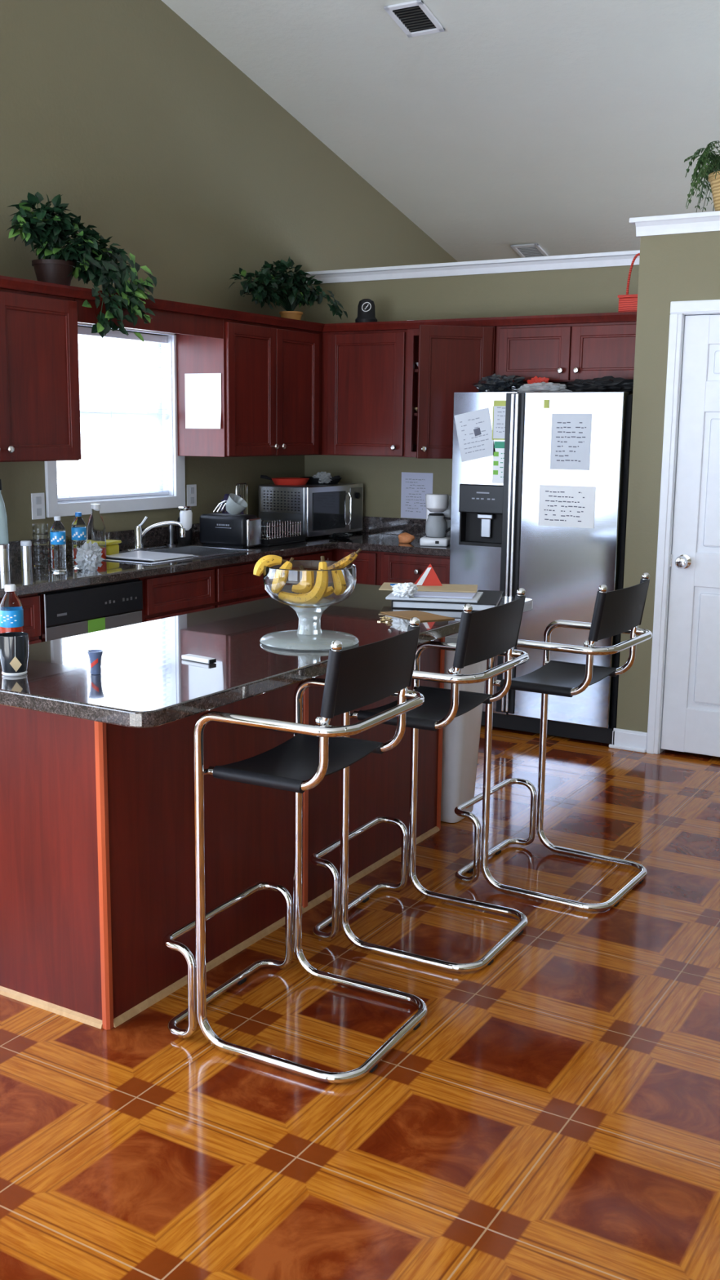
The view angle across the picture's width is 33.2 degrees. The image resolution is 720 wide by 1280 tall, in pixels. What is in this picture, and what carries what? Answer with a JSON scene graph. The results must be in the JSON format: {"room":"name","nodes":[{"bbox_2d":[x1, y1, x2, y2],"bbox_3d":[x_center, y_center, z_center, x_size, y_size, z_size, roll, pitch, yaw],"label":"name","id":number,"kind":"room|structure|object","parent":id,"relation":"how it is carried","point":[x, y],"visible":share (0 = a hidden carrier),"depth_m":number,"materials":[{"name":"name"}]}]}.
{"room":"kitchen","nodes":[
{"label":"kitchen","id":0,"kind":"room"},
{"bbox_2d":[0,0,457,541],"bbox_3d":[-1.823,-1.417,4.927,0.140,4.105,12.400,6,11,30],"label":"wall","id":1,"kind":"structure","parent":0,"point":[122,110],"depth_m":6.09,"materials":[{"name":"green paint"}]},
{"bbox_2d":[31,492,44,519],"bbox_3d":[-1.474,-0.614,5.535,0.009,0.120,0.080,6,11,30],"label":"wall outlet","id":2,"kind":"object","parent":1,"relation":"attached to","point":[37,500],"visible":1,"depth_m":5.53,"materials":[{"name":"white paint"}]},
{"bbox_2d":[0,288,81,462],"bbox_3d":[-1.579,-1.071,4.897,0.373,0.686,0.937,6,11,30],"label":"upper cabinet","id":3,"kind":"object","parent":1,"relation":"attached to","point":[40,399],"visible":1,"depth_m":5.02,"materials":[{"name":"brown wood"}]},
{"bbox_2d":[44,322,185,517],"bbox_3d":[-1.232,-1.103,5.956,0.128,0.935,1.000,6,11,30],"label":"window","id":4,"kind":"structure","parent":1,"relation":"in","point":[168,491],"depth_m":6.20,"materials":[{"name":"white paint"}]},
{"bbox_2d":[186,484,196,506],"bbox_3d":[-0.903,-0.776,6.485,0.009,0.117,0.080,6,11,30],"label":"wall outlet","id":5,"kind":"object","parent":1,"relation":"attached to","point":[191,489],"visible":0.91,"depth_m":6.48,"materials":[{"name":"white paint"}]},
{"bbox_2d":[176,319,322,457],"bbox_3d":[-0.489,-1.375,6.712,0.373,0.686,1.238,6,11,30],"label":"upper cabinet","id":6,"kind":"object","parent":1,"relation":"attached to","point":[272,375],"visible":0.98,"depth_m":6.35,"materials":[{"name":"brown wood"}]},
{"bbox_2d":[74,298,223,338],"bbox_3d":[-0.962,-1.490,5.628,0.020,0.097,1.046,6,11,30],"label":"window valance","id":7,"kind":"object","parent":6,"relation":"attached to","point":[167,322],"visible":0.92,"depth_m":5.70,"materials":[{"name":"brown wood"}]},
{"bbox_2d":[184,373,221,428],"bbox_3d":[-0.807,-1.224,6.189,0.232,0.278,0.009,6,11,30],"label":"paper note","id":8,"kind":"object","parent":6,"relation":"attached to","point":[202,390],"visible":1,"depth_m":6.19,"materials":[{"name":"white paper"}]},
{"bbox_2d":[0,275,636,332],"bbox_3d":[-0.181,-1.500,5.333,2.258,0.042,3.228,6,11,30],"label":"crown molding","id":9,"kind":"structure","parent":6,"relation":"attached to","point":[6,282],"depth_m":6.08,"materials":[{"name":"brown wood"}]},
{"bbox_2d":[7,191,156,342],"bbox_3d":[-1.234,-1.615,5.264,0.430,0.604,0.685,6,11,30],"label":"ivy plant","id":10,"kind":"object","parent":9,"relation":"on","point":[84,259],"visible":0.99,"depth_m":5.21,"materials":[{"name":"green plant"}]},
{"bbox_2d":[228,256,347,319],"bbox_3d":[-0.439,-1.940,6.693,0.325,0.373,0.878,9,13,40],"label":"ivy plant","id":11,"kind":"object","parent":9,"relation":"on","point":[291,291],"visible":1,"depth_m":6.67,"materials":[{"name":"green plant"}]},
{"bbox_2d":[355,298,377,322],"bbox_3d":[0.036,-1.831,6.752,0.124,0.149,0.124,6,11,30],"label":"ornament","id":12,"kind":"object","parent":9,"relation":"on","point":[366,307],"visible":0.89,"depth_m":6.71,"materials":[{"name":"black plastic"}]},
{"bbox_2d":[617,253,639,312],"bbox_3d":[1.359,-1.755,5.969,0.137,0.301,0.108,6,11,30],"label":"basket","id":13,"kind":"object","parent":9,"relation":"on","point":[627,303],"visible":0.46,"depth_m":5.95,"materials":[{"name":"red wicker"}]},
{"bbox_2d":[0,724,719,1279],"bbox_3d":[1.270,0.988,3.471,7.510,0.060,12.600,6,11,30],"label":"floor","id":14,"kind":"structure","parent":0,"point":[552,1112],"depth_m":2.84,"materials":[{"name":"brown wood"}]},
{"bbox_2d":[0,593,41,644],"bbox_3d":[-1.701,0.266,4.688,0.635,0.874,0.737,6,11,30],"label":"base cabinet","id":15,"kind":"object","parent":14,"relation":"on","point":[30,602],"visible":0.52,"depth_m":4.76,"materials":[{"name":"brown wood"}]},
{"bbox_2d":[37,578,142,642],"bbox_3d":[-1.363,0.160,5.261,0.606,0.853,0.600,6,11,30],"label":"dishwasher","id":16,"kind":"object","parent":14,"relation":"on","point":[64,613],"visible":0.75,"depth_m":5.01,"materials":[{"name":"black plastic"}]},
{"bbox_2d":[88,617,105,632],"bbox_3d":[-1.106,-0.026,5.077,0.002,0.129,0.102,6,11,30],"label":"sign","id":17,"kind":"object","parent":16,"relation":"attached to","point":[95,624],"visible":0.44,"depth_m":5.07,"materials":[{"name":"green paper"}]},
{"bbox_2d":[137,560,271,622],"bbox_3d":[-0.931,0.051,5.969,0.635,0.874,1.057,6,11,30],"label":"base cabinet","id":18,"kind":"object","parent":14,"relation":"on","point":[178,593],"visible":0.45,"depth_m":5.67,"materials":[{"name":"brown wood"}]},
{"bbox_2d":[0,515,449,599],"bbox_3d":[-0.674,-0.399,5.620,1.341,0.136,3.559,6,11,30],"label":"countertop","id":19,"kind":"structure","parent":18,"relation":"on","point":[378,534],"depth_m":5.97,"materials":[{"name":"stone"}]},
{"bbox_2d":[0,479,8,543],"bbox_3d":[-1.555,-0.503,5.207,0.072,0.385,0.072,6,11,30],"label":"soap bottle","id":20,"kind":"object","parent":19,"relation":"on","point":[4,539],"visible":0.48,"depth_m":5.19,"materials":[{"name":"plastic"}]},
{"bbox_2d":[0,543,10,571],"bbox_3d":[-1.510,-0.350,5.115,0.054,0.115,0.054,6,11,30],"label":"canister","id":21,"kind":"object","parent":19,"relation":"on","point":[5,565],"visible":1,"depth_m":5.10,"materials":[{"name":"metal"}]},
{"bbox_2d":[20,540,32,570],"bbox_3d":[-1.423,-0.360,5.152,0.045,0.125,0.045,6,11,30],"label":"canister","id":22,"kind":"object","parent":19,"relation":"on","point":[25,545],"visible":1,"depth_m":5.14,"materials":[{"name":"metal"}]},
{"bbox_2d":[31,523,49,567],"bbox_3d":[-1.399,-0.415,5.293,0.070,0.185,0.070,6,11,30],"label":"glass jar","id":23,"kind":"object","parent":19,"relation":"on","point":[41,555],"visible":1,"depth_m":5.27,"materials":[{"name":"clear glass"}]},
{"bbox_2d":[49,515,66,572],"bbox_3d":[-1.275,-0.406,5.103,0.065,0.235,0.065,6,11,30],"label":"water bottle","id":24,"kind":"object","parent":19,"relation":"on","point":[57,531],"visible":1,"depth_m":5.08,"materials":[{"name":"clear plastic"}]},
{"bbox_2d":[51,536,65,542],"bbox_3d":[-1.269,-0.425,5.075,0.056,0.024,0.016,-2,10,-14],"label":"print","id":25,"kind":"object","parent":24,"relation":"attached to","point":[54,539],"depth_m":5.07,"materials":[{"name":"paper"}]},
{"bbox_2d":[71,511,86,567],"bbox_3d":[-1.228,-0.439,5.281,0.065,0.240,0.065,6,11,30],"label":"water bottle","id":26,"kind":"object","parent":19,"relation":"on","point":[78,527],"visible":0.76,"depth_m":5.25,"materials":[{"name":"clear plastic"}]},
{"bbox_2d":[72,532,85,537],"bbox_3d":[-1.222,-0.458,5.254,0.056,0.024,0.016,-2,10,-13],"label":"print","id":27,"kind":"object","parent":26,"relation":"attached to","point":[75,535],"depth_m":5.25,"materials":[{"name":"paper"}]},
{"bbox_2d":[75,541,104,570],"bbox_3d":[-1.160,-0.361,5.167,0.126,0.128,0.138,6,11,30],"label":"plastic bag","id":28,"kind":"object","parent":19,"relation":"on","point":[88,557],"visible":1,"depth_m":5.14,"materials":[{"name":"white plastic"}]},
{"bbox_2d":[86,503,106,559],"bbox_3d":[-1.223,-0.503,5.598,0.090,0.257,0.090,6,11,30],"label":"juice bottle","id":29,"kind":"object","parent":19,"relation":"on","point":[95,528],"visible":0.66,"depth_m":5.57,"materials":[{"name":"clear glass"}]},
{"bbox_2d":[124,516,183,551],"bbox_3d":[-1.006,-0.527,5.993,0.204,0.165,0.270,6,11,30],"label":"faucet","id":30,"kind":"object","parent":19,"relation":"on","point":[139,534],"visible":1,"depth_m":5.99,"materials":[{"name":"silver metal"}]},
{"bbox_2d":[177,506,192,537],"bbox_3d":[-0.870,-0.591,6.018,0.064,0.153,0.075,6,11,30],"label":"water filter","id":31,"kind":"object","parent":30,"relation":"attached to","point":[185,513],"visible":1,"depth_m":6.00,"materials":[{"name":"white plastic"}]},
{"bbox_2d":[71,544,256,564],"bbox_3d":[-0.942,-0.336,5.904,0.490,0.178,0.810,6,11,30],"label":"sink","id":32,"kind":"object","parent":19,"relation":"in","point":[197,551],"visible":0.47,"depth_m":6.13,"materials":[{"name":"metal"}]},
{"bbox_2d":[106,539,121,555],"bbox_3d":[-1.212,-0.438,5.749,0.112,0.070,0.116,4,10,19],"label":"tub","id":33,"kind":"object","parent":32,"relation":"on","point":[112,545],"visible":0.44,"depth_m":5.72,"materials":[{"name":"yellow plastic"}]},
{"bbox_2d":[106,551,193,561],"bbox_3d":[-1.008,-0.399,5.718,0.330,0.008,0.285,6,11,30],"label":"mat","id":34,"kind":"object","parent":32,"relation":"on","point":[135,555],"visible":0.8,"depth_m":5.68,"materials":[{"name":"white plastic"}]},
{"bbox_2d":[167,524,175,546],"bbox_3d":[-0.972,-0.540,6.212,0.044,0.118,0.044,6,11,30],"label":"sprayer","id":35,"kind":"object","parent":32,"relation":"on","point":[171,527],"visible":0.83,"depth_m":6.20,"materials":[{"name":"metal"}]},
{"bbox_2d":[176,516,192,544],"bbox_3d":[-0.922,-0.576,6.345,0.073,0.151,0.089,6,11,30],"label":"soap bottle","id":36,"kind":"object","parent":19,"relation":"on","point":[181,540],"visible":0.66,"depth_m":6.33,"materials":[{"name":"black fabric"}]},
{"bbox_2d":[199,512,261,548],"bbox_3d":[-0.676,-0.572,6.294,0.300,0.167,0.151,5,11,24],"label":"toaster","id":37,"kind":"object","parent":19,"relation":"on","point":[216,530],"visible":1,"depth_m":6.23,"materials":[{"name":"black plastic"}]},
{"bbox_2d":[213,500,226,512],"bbox_3d":[-0.712,-0.696,6.285,0.092,0.066,0.060,-7,13,-38],"label":"utensils","id":38,"kind":"object","parent":37,"relation":"on","point":[222,503],"visible":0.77,"depth_m":6.28,"materials":[{"name":"silver metal"}]},
{"bbox_2d":[225,493,248,515],"bbox_3d":[-0.639,-0.701,6.257,0.115,0.115,0.111,6,11,30],"label":"cup","id":39,"kind":"object","parent":37,"relation":"on","point":[236,504],"visible":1,"depth_m":6.24,"materials":[{"name":"white ceramic"}]},
{"bbox_2d":[235,482,247,514],"bbox_3d":[-0.669,-0.736,6.834,0.008,0.304,0.108,6,11,30],"label":"cooling rack","id":40,"kind":"object","parent":19,"relation":"on","point":[243,483],"visible":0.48,"depth_m":6.84,"materials":[{"name":"silver metal"}]},
{"bbox_2d":[260,520,306,546],"bbox_3d":[-0.518,-0.587,6.548,0.305,0.112,0.355,6,11,30],"label":"dish rack","id":41,"kind":"object","parent":19,"relation":"on","point":[268,539],"visible":0.56,"depth_m":6.49,"materials":[{"name":"black plastic"}]},
{"bbox_2d":[219,493,244,514],"bbox_3d":[-0.693,-0.730,6.604,0.113,0.142,0.174,6,11,30],"label":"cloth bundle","id":42,"kind":"object","parent":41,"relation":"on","point":[226,495],"visible":0.09,"depth_m":6.55,"materials":[{"name":"fabric"}]},
{"bbox_2d":[261,520,301,539],"bbox_3d":[-0.518,-0.597,6.546,0.281,0.092,0.331,6,11,30],"label":"wire basket","id":43,"kind":"object","parent":41,"relation":"on","point":[264,535],"depth_m":6.52,"materials":[{"name":"silver metal"}]},
{"bbox_2d":[260,532,306,546],"bbox_3d":[-0.519,-0.549,6.554,0.305,0.035,0.355,6,11,30],"label":"tray","id":44,"kind":"object","parent":41,"relation":"on","point":[267,539],"depth_m":6.48,"materials":[{"name":"black plastic"}]},
{"bbox_2d":[258,482,363,538],"bbox_3d":[-0.270,-0.760,7.035,0.380,0.292,0.561,7,12,33],"label":"microwave","id":45,"kind":"object","parent":19,"relation":"on","point":[322,509],"visible":0.94,"depth_m":6.85,"materials":[{"name":"metal"}]},
{"bbox_2d":[260,475,309,484],"bbox_3d":[-0.412,-0.918,6.917,0.246,0.054,0.226,6,11,30],"label":"frying pan","id":46,"kind":"object","parent":45,"relation":"on","point":[277,481],"visible":1,"depth_m":6.85,"materials":[{"name":"red paint"}]},
{"bbox_2d":[299,475,342,484],"bbox_3d":[-0.207,-0.944,7.082,0.306,0.054,0.250,6,11,30],"label":"frying pan","id":47,"kind":"object","parent":45,"relation":"on","point":[335,480],"visible":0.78,"depth_m":7.00,"materials":[{"name":"black metal"}]},
{"bbox_2d":[312,471,332,483],"bbox_3d":[-0.219,-0.943,7.009,0.126,0.069,0.109,6,11,30],"label":"ball","id":48,"kind":"object","parent":47,"relation":"in","point":[325,477],"visible":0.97,"depth_m":6.98,"materials":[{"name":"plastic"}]},
{"bbox_2d":[328,532,353,538],"bbox_3d":[-0.104,-0.590,6.824,0.167,0.033,0.141,-7,12,-37],"label":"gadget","id":49,"kind":"object","parent":19,"relation":"on","point":[335,535],"visible":1,"depth_m":6.78,"materials":[{"name":"black plastic"}]},
{"bbox_2d":[398,532,414,543],"bbox_3d":[0.252,-0.560,6.608,0.094,0.056,0.067,6,11,30],"label":"bread roll","id":50,"kind":"object","parent":19,"relation":"on","point":[405,537],"visible":1,"depth_m":6.58,"materials":[{"name":"orange food"}]},
{"bbox_2d":[419,493,451,546],"bbox_3d":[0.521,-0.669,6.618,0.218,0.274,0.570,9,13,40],"label":"coffee maker","id":51,"kind":"object","parent":19,"relation":"on","point":[438,506],"visible":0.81,"depth_m":6.43,"materials":[{"name":"white plastic"}]},
{"bbox_2d":[0,636,444,1030],"bbox_3d":[-0.349,0.415,3.925,0.447,0.875,1.887,6,11,30],"label":"kitchen island","id":52,"kind":"object","parent":14,"relation":"on","point":[97,818],"visible":0.48,"depth_m":3.23,"materials":[{"name":"brown wood"}]},
{"bbox_2d":[0,583,533,728],"bbox_3d":[-0.260,-0.018,3.753,0.827,0.038,2.195,6,11,30],"label":"island countertop","id":53,"kind":"structure","parent":52,"relation":"on","point":[144,681],"depth_m":3.21,"materials":[{"name":"stone"}]},
{"bbox_2d":[0,583,23,633],"bbox_3d":[-0.931,-0.052,3.226,0.063,0.193,0.064,6,11,30],"label":"drink bottle","id":54,"kind":"object","parent":53,"relation":"on","point":[11,611],"visible":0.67,"depth_m":3.20,"materials":[{"name":"clear plastic"}]},
{"bbox_2d":[0,614,16,622],"bbox_3d":[-0.931,-0.055,3.197,0.042,0.021,0.008,1,10,0],"label":"print","id":55,"kind":"object","parent":54,"relation":"on","point":[4,618],"depth_m":3.20,"materials":[{"name":"paper"}]},
{"bbox_2d":[0,631,28,675],"bbox_3d":[-0.859,0.035,2.999,0.076,0.101,0.074,6,11,30],"label":"mug","id":56,"kind":"object","parent":53,"relation":"on","point":[14,646],"visible":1,"depth_m":2.97,"materials":[{"name":"clear glass"}]},
{"bbox_2d":[87,649,102,675],"bbox_3d":[-0.661,0.056,3.017,0.039,0.058,0.039,6,11,30],"label":"shot glass","id":57,"kind":"object","parent":53,"relation":"on","point":[95,655],"visible":1,"depth_m":3.01,"materials":[{"name":"blue glass"}]},
{"bbox_2d":[90,658,97,667],"bbox_3d":[-0.661,0.058,3.003,0.019,0.027,0.004,2,10,7],"label":"print","id":58,"kind":"object","parent":57,"relation":"attached to","point":[94,662],"depth_m":3.00,"materials":[{"name":"paint"}]},
{"bbox_2d":[181,653,216,663],"bbox_3d":[-0.427,0.050,3.202,0.105,0.012,0.028,8,12,37],"label":"pack","id":59,"kind":"object","parent":53,"relation":"on","point":[191,657],"visible":1,"depth_m":3.19,"materials":[{"name":"white plastic"}]},
{"bbox_2d":[259,560,359,650],"bbox_3d":[-0.145,-0.105,3.486,0.288,0.225,0.288,6,11,30],"label":"pedestal bowl","id":60,"kind":"object","parent":53,"relation":"on","point":[312,588],"visible":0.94,"depth_m":3.39,"materials":[{"name":"clear glass"}]},
{"bbox_2d":[253,555,288,576],"bbox_3d":[-0.258,-0.214,3.466,0.101,0.061,0.035,-2,10,-16],"label":"banana","id":61,"kind":"object","parent":60,"relation":"in","point":[268,561],"visible":0.91,"depth_m":3.45,"materials":[{"name":"yellow food"}]},
{"bbox_2d":[279,557,293,569],"bbox_3d":[-0.218,-0.181,3.438,0.066,0.105,0.045,-1,10,-9],"label":"banana","id":62,"kind":"object","parent":60,"relation":"in","point":[287,565],"visible":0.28,"depth_m":3.43,"materials":[{"name":"yellow food"}]},
{"bbox_2d":[298,555,328,607],"bbox_3d":[-0.163,-0.165,3.432,0.146,0.146,0.060,1,10,4],"label":"banana","id":63,"kind":"object","parent":60,"relation":"in","point":[322,565],"visible":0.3,"depth_m":3.43,"materials":[{"name":"yellow food"}]},
{"bbox_2d":[327,548,361,569],"bbox_3d":[-0.048,-0.230,3.497,0.105,0.076,0.027,3,10,15],"label":"banana","id":64,"kind":"object","parent":60,"relation":"in","point":[348,560],"visible":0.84,"depth_m":3.49,"materials":[{"name":"yellow food"}]},
{"bbox_2d":[377,616,392,622],"bbox_3d":[0.084,-0.068,3.914,0.047,0.011,0.058,3,10,12],"label":"ring","id":65,"kind":"object","parent":53,"relation":"on","point":[383,619],"visible":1,"depth_m":3.91,"materials":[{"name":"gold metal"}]},
{"bbox_2d":[380,609,454,621],"bbox_3d":[0.190,-0.082,4.023,0.129,0.003,0.238,-6,12,-35],"label":"envelope","id":66,"kind":"object","parent":53,"relation":"on","point":[421,615],"visible":1,"depth_m":4.02,"materials":[{"name":"brown paper"}]},
{"bbox_2d":[391,590,503,611],"bbox_3d":[0.320,-0.146,4.330,0.362,0.027,0.360,3,10,10],"label":"binder","id":67,"kind":"object","parent":53,"relation":"on","point":[490,598],"visible":0.59,"depth_m":4.17,"materials":[{"name":"plastic"}]},
{"bbox_2d":[385,591,483,602],"bbox_3d":[0.268,-0.158,4.290,0.320,0.008,0.235,3,10,10],"label":"magazine","id":68,"kind":"object","parent":67,"relation":"on","point":[477,596],"visible":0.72,"depth_m":4.19,"materials":[{"name":"grey paper"}]},
{"bbox_2d":[391,582,417,597],"bbox_3d":[0.156,-0.178,4.219,0.099,0.052,0.084,6,11,30],"label":"crumpled tissue","id":69,"kind":"object","parent":68,"relation":"on","point":[405,589],"visible":1,"depth_m":4.19,"materials":[{"name":"paper"}]},
{"bbox_2d":[413,589,478,599],"bbox_3d":[0.278,-0.169,4.315,0.270,0.006,0.220,3,10,10],"label":"magazine","id":70,"kind":"object","parent":68,"relation":"on","point":[420,593],"visible":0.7,"depth_m":4.24,"materials":[{"name":"white paper"}]},
{"bbox_2d":[378,582,477,592],"bbox_3d":[0.252,-0.192,4.407,0.350,0.005,0.190,2,10,6],"label":"cardboard sheet","id":71,"kind":"object","parent":70,"relation":"on","point":[385,586],"visible":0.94,"depth_m":4.37,"materials":[{"name":"brown cardboard"}]},
{"bbox_2d":[413,564,442,586],"bbox_3d":[0.251,-0.242,4.447,0.102,0.080,0.045,0,10,-2],"label":"folded card","id":72,"kind":"object","parent":71,"relation":"on","point":[428,577],"visible":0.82,"depth_m":4.44,"materials":[{"name":"red paper"}]},
{"bbox_2d":[163,617,427,1083],"bbox_3d":[-0.147,0.474,3.061,0.564,1.060,0.484,6,11,28],"label":"bar stool","id":73,"kind":"object","parent":14,"relation":"on","point":[358,677],"visible":0.99,"depth_m":2.97,"materials":[{"name":"silver metal"}]},
{"bbox_2d":[281,549,332,560],"bbox_3d":[-0.523,-0.063,6.648,0.635,0.874,0.535,6,11,30],"label":"base cabinet","id":74,"kind":"object","parent":14,"relation":"on","point":[327,554],"visible":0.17,"depth_m":6.48,"materials":[{"name":"brown wood"}]},
{"bbox_2d":[332,548,381,585],"bbox_3d":[-0.135,-0.131,7.065,0.872,0.874,0.632,6,11,30],"label":"base cabinet","id":75,"kind":"object","parent":14,"relation":"on","point":[367,563],"visible":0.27,"depth_m":6.59,"materials":[{"name":"brown wood"}]},
{"bbox_2d":[380,551,449,585],"bbox_3d":[0.439,-0.065,6.731,0.459,0.874,0.632,6,11,30],"label":"base cabinet","id":76,"kind":"object","parent":14,"relation":"on","point":[395,567],"visible":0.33,"depth_m":6.46,"materials":[{"name":"brown wood"}]},
{"bbox_2d":[310,587,528,972],"bbox_3d":[0.200,0.375,3.652,0.564,1.060,0.484,6,11,28],"label":"bar stool","id":77,"kind":"object","parent":14,"relation":"on","point":[485,634],"visible":0.94,"depth_m":3.58,"materials":[{"name":"silver metal"}]},
{"bbox_2d":[440,632,486,822],"bbox_3d":[0.346,0.345,4.793,0.276,0.724,0.262,6,11,30],"label":"trash bin","id":78,"kind":"object","parent":14,"relation":"on","point":[460,737],"visible":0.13,"depth_m":4.71,"materials":[{"name":"white plastic"}]},
{"bbox_2d":[448,391,632,744],"bbox_3d":[1.008,-0.401,6.253,0.898,1.712,0.712,6,11,30],"label":"refrigerator","id":79,"kind":"object","parent":14,"relation":"on","point":[498,543],"visible":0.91,"depth_m":5.92,"materials":[{"name":"silver metal"}]},
{"bbox_2d":[454,408,495,462],"bbox_3d":[0.573,-1.022,6.026,0.235,0.269,0.002,6,11,30],"label":"paper note","id":80,"kind":"object","parent":79,"relation":"attached to","point":[473,428],"visible":1,"depth_m":6.03,"materials":[{"name":"white paper"}]},
{"bbox_2d":[473,427,480,435],"bbox_3d":[0.585,-1.037,6.016,0.044,0.044,0.001,6,11,30],"label":"picture","id":81,"kind":"object","parent":80,"relation":"attached to","point":[477,431],"depth_m":6.02},
{"bbox_2d":[471,373,524,392],"bbox_3d":[0.705,-1.302,6.166,0.275,0.110,0.227,6,11,30],"label":"plastic bag","id":82,"kind":"object","parent":79,"relation":"on","point":[494,383],"visible":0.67,"depth_m":6.10,"materials":[{"name":"black plastic"}]},
{"bbox_2d":[492,440,504,483],"bbox_3d":[0.696,-0.881,5.976,0.085,0.210,0.002,6,11,30],"label":"sheet","id":83,"kind":"object","parent":79,"relation":"attached to","point":[499,455],"visible":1,"depth_m":5.98,"materials":[{"name":"paper"}]},
{"bbox_2d":[492,400,506,439],"bbox_3d":[0.696,-1.081,5.942,0.095,0.192,0.002,6,11,30],"label":"card","id":84,"kind":"object","parent":79,"relation":"attached to","point":[500,406],"visible":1,"depth_m":5.95,"materials":[{"name":"grey paper"}]},
{"bbox_2d":[527,376,549,383],"bbox_3d":[0.905,-1.286,6.117,0.127,0.101,0.085,3,10,11],"label":"snack bag","id":85,"kind":"object","parent":79,"relation":"on","point":[535,380],"visible":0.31,"depth_m":6.10,"materials":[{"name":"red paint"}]},
{"bbox_2d":[516,382,572,391],"bbox_3d":[0.903,-1.239,5.951,0.295,0.066,0.164,6,11,30],"label":"plastic bag","id":86,"kind":"object","parent":79,"relation":"on","point":[542,386],"visible":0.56,"depth_m":5.91,"materials":[{"name":"white plastic"}]},
{"bbox_2d":[537,484,595,528],"bbox_3d":[0.998,-0.645,5.835,0.285,0.198,0.001,6,11,30],"label":"paper note","id":87,"kind":"object","parent":79,"relation":"attached to","point":[567,506],"visible":1,"depth_m":5.83,"materials":[{"name":"white paper"}]},
{"bbox_2d":[550,413,591,470],"bbox_3d":[1.008,-0.948,5.778,0.200,0.265,0.001,6,11,30],"label":"paper note","id":88,"kind":"object","parent":79,"relation":"attached to","point":[571,433],"visible":1,"depth_m":5.78,"materials":[{"name":"white paper"}]},
{"bbox_2d":[564,375,633,394],"bbox_3d":[1.193,-1.236,5.876,0.459,0.093,0.194,6,11,30],"label":"plastic bag","id":89,"kind":"object","parent":79,"relation":"on","point":[606,384],"visible":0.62,"depth_m":5.81,"materials":[{"name":"black plastic"}]},
{"bbox_2d":[454,572,652,911],"bbox_3d":[0.674,0.301,4.106,0.564,1.060,0.484,7,12,31],"label":"bar stool","id":90,"kind":"object","parent":14,"relation":"on","point":[618,611],"visible":0.98,"depth_m":4.04,"materials":[{"name":"silver metal"}]},
{"bbox_2d":[161,0,719,262],"bbox_3d":[1.310,-2.287,2.899,7.410,1.820,12.600,6,11,30],"label":"ceiling","id":91,"kind":"structure","parent":0,"point":[554,125],"depth_m":6.46,"materials":[{"name":"white paint"}]},
{"bbox_2d":[383,0,444,37],"bbox_3d":[0.261,-2.961,5.760,0.200,0.073,0.254,6,11,30],"label":"ceiling vent","id":92,"kind":"object","parent":91,"relation":"in","point":[415,19],"visible":1,"depth_m":5.75,"materials":[{"name":"white metal"}]},
{"bbox_2d":[510,243,549,257],"bbox_3d":[1.195,-2.728,8.479,0.200,0.068,0.234,6,11,30],"label":"ceiling vent","id":93,"kind":"object","parent":91,"relation":"in","point":[534,250],"visible":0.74,"depth_m":8.46,"materials":[{"name":"white metal"}]},
{"bbox_2d":[304,265,639,519],"bbox_3d":[0.664,-0.868,6.907,2.264,2.400,0.120,6,11,30],"label":"wall","id":94,"kind":"structure","parent":0,"point":[585,290],"depth_m":6.83,"materials":[{"name":"green paint"}]},
{"bbox_2d":[321,329,407,457],"bbox_3d":[0.088,-1.396,6.874,0.553,0.686,0.370,6,11,30],"label":"upper cabinet","id":95,"kind":"object","parent":94,"relation":"attached to","point":[364,372],"visible":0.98,"depth_m":6.75,"materials":[{"name":"red wood"}]},
{"bbox_2d":[400,471,432,519],"bbox_3d":[0.331,-0.842,7.039,0.207,0.266,0.001,6,11,30],"label":"notice","id":96,"kind":"object","parent":94,"relation":"attached to","point":[415,486],"visible":0.97,"depth_m":7.04,"materials":[{"name":"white paper"}]},
{"bbox_2d":[404,324,496,458],"bbox_3d":[0.484,-1.325,6.494,0.517,0.686,0.630,6,11,30],"label":"upper cabinet","id":97,"kind":"object","parent":94,"relation":"attached to","point":[450,359],"visible":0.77,"depth_m":6.29,"materials":[{"name":"brown wood"}]},
{"bbox_2d":[305,249,639,284],"bbox_3d":[0.678,-2.056,6.700,2.263,0.068,0.200,6,11,30],"label":"trim","id":98,"kind":"structure","parent":94,"relation":"attached to","point":[614,258],"depth_m":6.61,"materials":[{"name":"white paint"}]},
{"bbox_2d":[495,321,636,384],"bbox_3d":[1.147,-1.472,6.224,0.859,0.287,0.370,6,11,30],"label":"upper cabinet","id":99,"kind":"object","parent":94,"relation":"attached to","point":[562,353],"visible":0.7,"depth_m":6.11,"materials":[{"name":"brown wood"}]},
{"bbox_2d":[616,231,719,732],"bbox_3d":[3.079,-0.552,5.117,3.746,2.450,0.785,6,11,30],"label":"wall","id":100,"kind":"structure","parent":0,"point":[679,267],"depth_m":5.61,"materials":[{"name":"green paint"}]},
{"bbox_2d":[608,728,647,752],"bbox_3d":[1.321,0.483,5.906,0.184,0.098,0.093,6,11,30],"label":"baseboard","id":101,"kind":"structure","parent":100,"relation":"attached to","point":[622,739],"depth_m":5.87,"materials":[{"name":"white paint"}]},
{"bbox_2d":[629,210,719,238],"bbox_3d":[3.091,-1.755,4.907,3.831,0.079,0.867,6,11,30],"label":"trim","id":102,"kind":"structure","parent":100,"relation":"attached to","point":[708,221],"depth_m":5.40,"materials":[{"name":"white paint"}]},
{"bbox_2d":[684,140,719,212],"bbox_3d":[1.657,-2.049,5.367,0.380,0.307,0.468,-8,13,-41],"label":"fern plant","id":103,"kind":"object","parent":102,"relation":"on","point":[713,177],"visible":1,"depth_m":5.35,"materials":[{"name":"green plant"}]},
{"bbox_2d":[646,299,719,754],"bbox_3d":[1.805,-0.460,5.485,0.884,2.112,0.125,6,11,30],"label":"trim","id":104,"kind":"structure","parent":100,"relation":"attached to","point":[678,309],"depth_m":5.62,"materials":[{"name":"white paint"}]},
{"bbox_2d":[661,314,719,756],"bbox_3d":[1.779,-0.433,5.449,0.763,2.028,0.106,6,11,30],"label":"door","id":105,"kind":"structure","parent":100,"relation":"in","point":[691,722],"depth_m":5.61,"materials":[{"name":"white paint"}]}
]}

